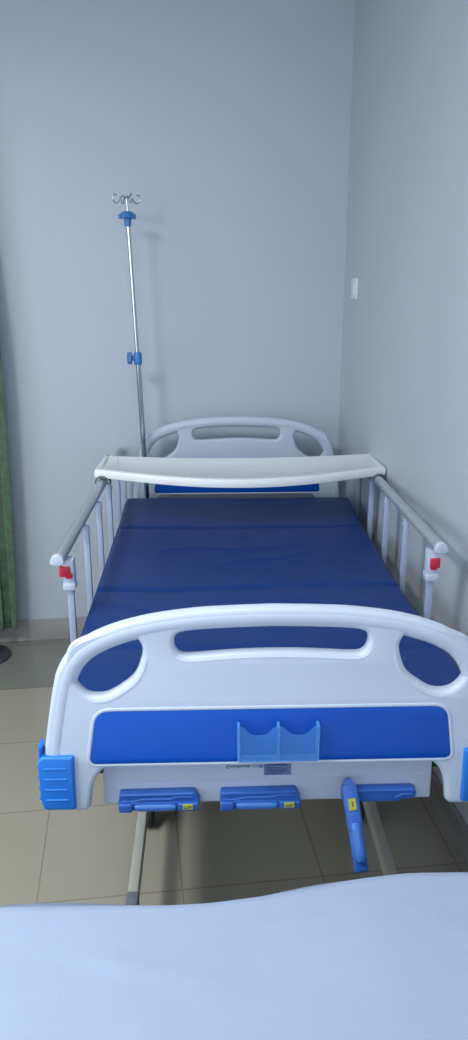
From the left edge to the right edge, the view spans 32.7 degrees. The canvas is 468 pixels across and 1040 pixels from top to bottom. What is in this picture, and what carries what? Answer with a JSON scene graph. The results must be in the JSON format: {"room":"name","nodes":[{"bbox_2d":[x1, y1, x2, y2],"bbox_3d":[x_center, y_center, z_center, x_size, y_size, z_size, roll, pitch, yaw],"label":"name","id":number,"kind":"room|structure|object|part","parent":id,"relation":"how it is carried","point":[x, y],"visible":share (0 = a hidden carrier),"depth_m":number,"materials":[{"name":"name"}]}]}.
{"room":"hospital room","nodes":[
{"label":"hospital room","id":0,"kind":"room"},
{"bbox_2d":[0,0,355,619],"bbox_3d":[-1.023,-0.815,3.641,3.285,2.950,0.100,-2,18,-7],"label":"wall","id":1,"kind":"structure","parent":0,"point":[229,121],"depth_m":3.54,"materials":[{"name":"paint"}]},
{"bbox_2d":[0,352,17,630],"bbox_3d":[-1.482,-0.670,3.488,0.926,2.517,0.161,-2,18,-7],"label":"curtain","id":2,"kind":"object","parent":1,"relation":"attached to","point":[8,599],"visible":1,"depth_m":3.74,"materials":[{"name":"green fabric"}]},
{"bbox_2d":[0,616,86,641],"bbox_3d":[-1.014,0.553,4.019,3.085,0.112,0.012,-2,18,-7],"label":"baseboard","id":3,"kind":"structure","parent":1,"relation":"attached to","point":[51,628],"depth_m":4.02,"materials":[{"name":"tile"}]},
{"bbox_2d":[0,638,467,905],"bbox_3d":[-0.665,1.479,1.461,3.285,0.100,5.694,-2,18,-7],"label":"floor","id":4,"kind":"structure","parent":0,"point":[208,854],"depth_m":2.62,"materials":[{"name":"tile"}]},
{"bbox_2d":[0,645,10,663],"bbox_3d":[-1.195,0.611,3.846,0.230,0.108,0.230,-2,18,-7],"label":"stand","id":5,"kind":"object","parent":4,"relation":"on","point":[5,652],"visible":1,"depth_m":3.86,"materials":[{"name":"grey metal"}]},
{"bbox_2d":[37,416,467,904],"bbox_3d":[0.038,0.395,2.810,1.151,1.146,2.321,-1,18,-2],"label":"hospital bed","id":6,"kind":"object","parent":4,"relation":"on","point":[262,727],"visible":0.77,"depth_m":1.70,"materials":[{"name":"white plastic"}]},
{"bbox_3d":[-0.467,0.270,2.409,0.067,0.337,0.020,-1,18,-2],"label":"rail post","id":7,"kind":"part","parent":6,"relation":"part of","materials":[{"name":"silver metal"}]},
{"bbox_3d":[-0.475,0.175,2.720,0.064,0.331,0.020,-1,18,-2],"label":"rail post","id":8,"kind":"part","parent":6,"relation":"part of","materials":[{"name":"silver metal"}]},
{"bbox_3d":[-0.522,-0.109,3.031,0.037,0.063,1.553,0,18,-1],"label":"guard rail","id":9,"kind":"part","parent":6,"relation":"part of","materials":[{"name":"metal"}]},
{"bbox_3d":[-0.483,0.087,3.007,0.062,0.325,0.020,-1,18,-2],"label":"rail post","id":10,"kind":"part","parent":6,"relation":"part of","materials":[{"name":"silver metal"}]},
{"bbox_3d":[-0.490,0.002,3.284,0.059,0.319,0.020,-1,18,-2],"label":"rail post","id":11,"kind":"part","parent":6,"relation":"part of","materials":[{"name":"silver metal"}]},
{"bbox_3d":[-0.498,-0.083,3.561,0.056,0.313,0.020,-1,18,-2],"label":"rail post","id":12,"kind":"part","parent":6,"relation":"part of","materials":[{"name":"silver metal"}]},
{"bbox_3d":[-0.504,-0.151,3.781,0.054,0.308,0.020,-1,18,-2],"label":"rail post","id":13,"kind":"part","parent":6,"relation":"part of","materials":[{"name":"silver metal"}]},
{"bbox_2d":[112,193,149,497],"bbox_3d":[-0.438,-0.654,3.505,0.100,1.445,0.090,5,18,15],"label":"pole","id":14,"kind":"object","parent":6,"relation":"on","point":[127,215],"visible":0.99,"depth_m":3.46,"materials":[{"name":"silver metal"}]},
{"bbox_3d":[-0.448,-0.707,3.486,0.040,0.052,0.046,-1,18,-2],"label":"clamp knob","id":15,"kind":"part","parent":14,"relation":"part of","materials":[{"name":"blue plastic"}]},
{"bbox_3d":[-0.165,0.628,1.749,0.175,0.021,0.014,-1,18,-2],"label":"crank arm","id":16,"kind":"part","parent":6,"relation":"part of","materials":[{"name":"blue plastic"}]},
{"bbox_3d":[0.012,-0.247,3.726,0.974,0.479,0.038,-1,18,-2],"label":"headboard","id":17,"kind":"part","parent":6,"relation":"part of","materials":[{"name":"white plastic"}]},
{"bbox_3d":[0.015,-0.190,3.726,0.773,0.126,0.003,-1,18,-2],"label":"blue panel","id":18,"kind":"part","parent":6,"relation":"part of","materials":[{"name":"plastic"}]},
{"bbox_2d":[94,453,386,487],"bbox_3d":[0.027,-0.192,3.214,1.164,0.054,0.429,-1,18,-2],"label":"table","id":19,"kind":"object","parent":6,"relation":"on","point":[278,471],"visible":1,"depth_m":3.16,"materials":[{"name":"plastic"}]},
{"bbox_3d":[0.077,0.400,1.696,0.974,0.479,0.038,-1,18,-2],"label":"footboard","id":20,"kind":"part","parent":6,"relation":"part of","materials":[{"name":"white plastic"}]},
{"bbox_3d":[0.057,0.626,1.755,0.175,0.021,0.014,-1,18,-2],"label":"crank arm","id":21,"kind":"part","parent":6,"relation":"part of","materials":[{"name":"blue plastic"}]},
{"bbox_3d":[0.075,0.558,1.777,0.730,0.138,0.034,-1,18,-2],"label":"crank plate","id":22,"kind":"part","parent":6,"relation":"part of","materials":[{"name":"plastic"}]},
{"bbox_2d":[78,497,460,691],"bbox_3d":[0.062,0.219,2.730,1.046,0.105,1.828,-1,18,-2],"label":"mattress","id":23,"kind":"object","parent":6,"relation":"on","point":[165,554],"visible":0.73,"depth_m":2.73,"materials":[{"name":"blue leather"}]},
{"bbox_3d":[0.080,0.457,1.696,0.773,0.126,0.004,-1,18,-2],"label":"blue panel","id":24,"kind":"part","parent":6,"relation":"part of","materials":[{"name":"blue plastic"}]},
{"bbox_2d":[266,763,288,773],"bbox_3d":[0.095,0.547,1.756,0.049,0.028,0.001,-1,18,-2],"label":"label","id":25,"kind":"object","parent":6,"relation":"on","point":[280,763],"depth_m":1.76,"materials":[{"name":"blue plastic"}]},
{"bbox_3d":[0.094,0.469,1.686,0.173,0.085,0.024,-1,18,-2],"label":"card holder frame","id":26,"kind":"part","parent":6,"relation":"part of","materials":[{"name":"plastic"}]},
{"bbox_3d":[0.264,0.670,1.739,0.035,0.166,0.103,-5,18,-14],"label":"crank arm","id":27,"kind":"part","parent":6,"relation":"part of","materials":[{"name":"blue plastic"}]},
{"bbox_3d":[0.537,-0.096,3.590,0.062,0.316,0.020,-1,18,-2],"label":"rail post","id":28,"kind":"part","parent":6,"relation":"part of","materials":[{"name":"silver metal"}]},
{"bbox_3d":[0.545,-0.012,3.313,0.062,0.325,0.020,-1,18,-2],"label":"rail post","id":29,"kind":"part","parent":6,"relation":"part of","materials":[{"name":"silver metal"}]},
{"bbox_3d":[0.554,0.072,3.035,0.062,0.334,0.020,-1,18,-2],"label":"rail post","id":30,"kind":"part","parent":6,"relation":"part of","materials":[{"name":"silver metal"}]},
{"bbox_3d":[0.580,-0.131,3.070,0.037,0.079,1.533,-1,18,-2],"label":"guard rail","id":31,"kind":"part","parent":6,"relation":"part of","materials":[{"name":"metal"}]},
{"bbox_3d":[0.564,0.159,2.748,0.062,0.343,0.020,-1,18,-2],"label":"rail post","id":32,"kind":"part","parent":6,"relation":"part of","materials":[{"name":"silver metal"}]},
{"bbox_3d":[0.574,0.252,2.437,0.062,0.353,0.020,-1,18,-2],"label":"rail post","id":33,"kind":"part","parent":6,"relation":"part of","materials":[{"name":"silver metal"}]},
{"bbox_3d":[-0.240,1.181,1.181,1.880,0.638,0.845,-1,18,-2],"label":"bed","id":34,"kind":"object","parent":4,"relation":"on","visible":0},
{"bbox_2d":[0,872,467,1039],"bbox_3d":[-0.241,0.964,1.148,1.921,0.271,0.996,-1,18,-2],"label":"sheet","id":35,"kind":"object","parent":34,"relation":"on","point":[385,957],"visible":1,"depth_m":1.37,"materials":[{"name":"white fabric"}]},
{"bbox_2d":[338,0,467,825],"bbox_3d":[0.913,-0.037,1.191,0.100,2.950,5.494,-2,18,-7],"label":"wall","id":36,"kind":"structure","parent":0,"point":[404,386],"depth_m":2.84,"materials":[{"name":"paint"}]},
{"bbox_2d":[351,278,358,299],"bbox_3d":[0.531,-1.022,3.527,0.014,0.090,0.090,-2,18,-7],"label":"wall switch","id":37,"kind":"object","parent":36,"relation":"attached to","point":[354,281],"visible":1,"depth_m":3.50,"materials":[{"name":"plastic"}]},
{"bbox_2d":[428,769,467,865],"bbox_3d":[0.860,1.319,1.609,0.012,0.112,5.482,-2,18,-7],"label":"baseboard","id":38,"kind":"structure","parent":36,"relation":"attached to","point":[447,811],"depth_m":2.64,"materials":[{"name":"tile"}]}
]}

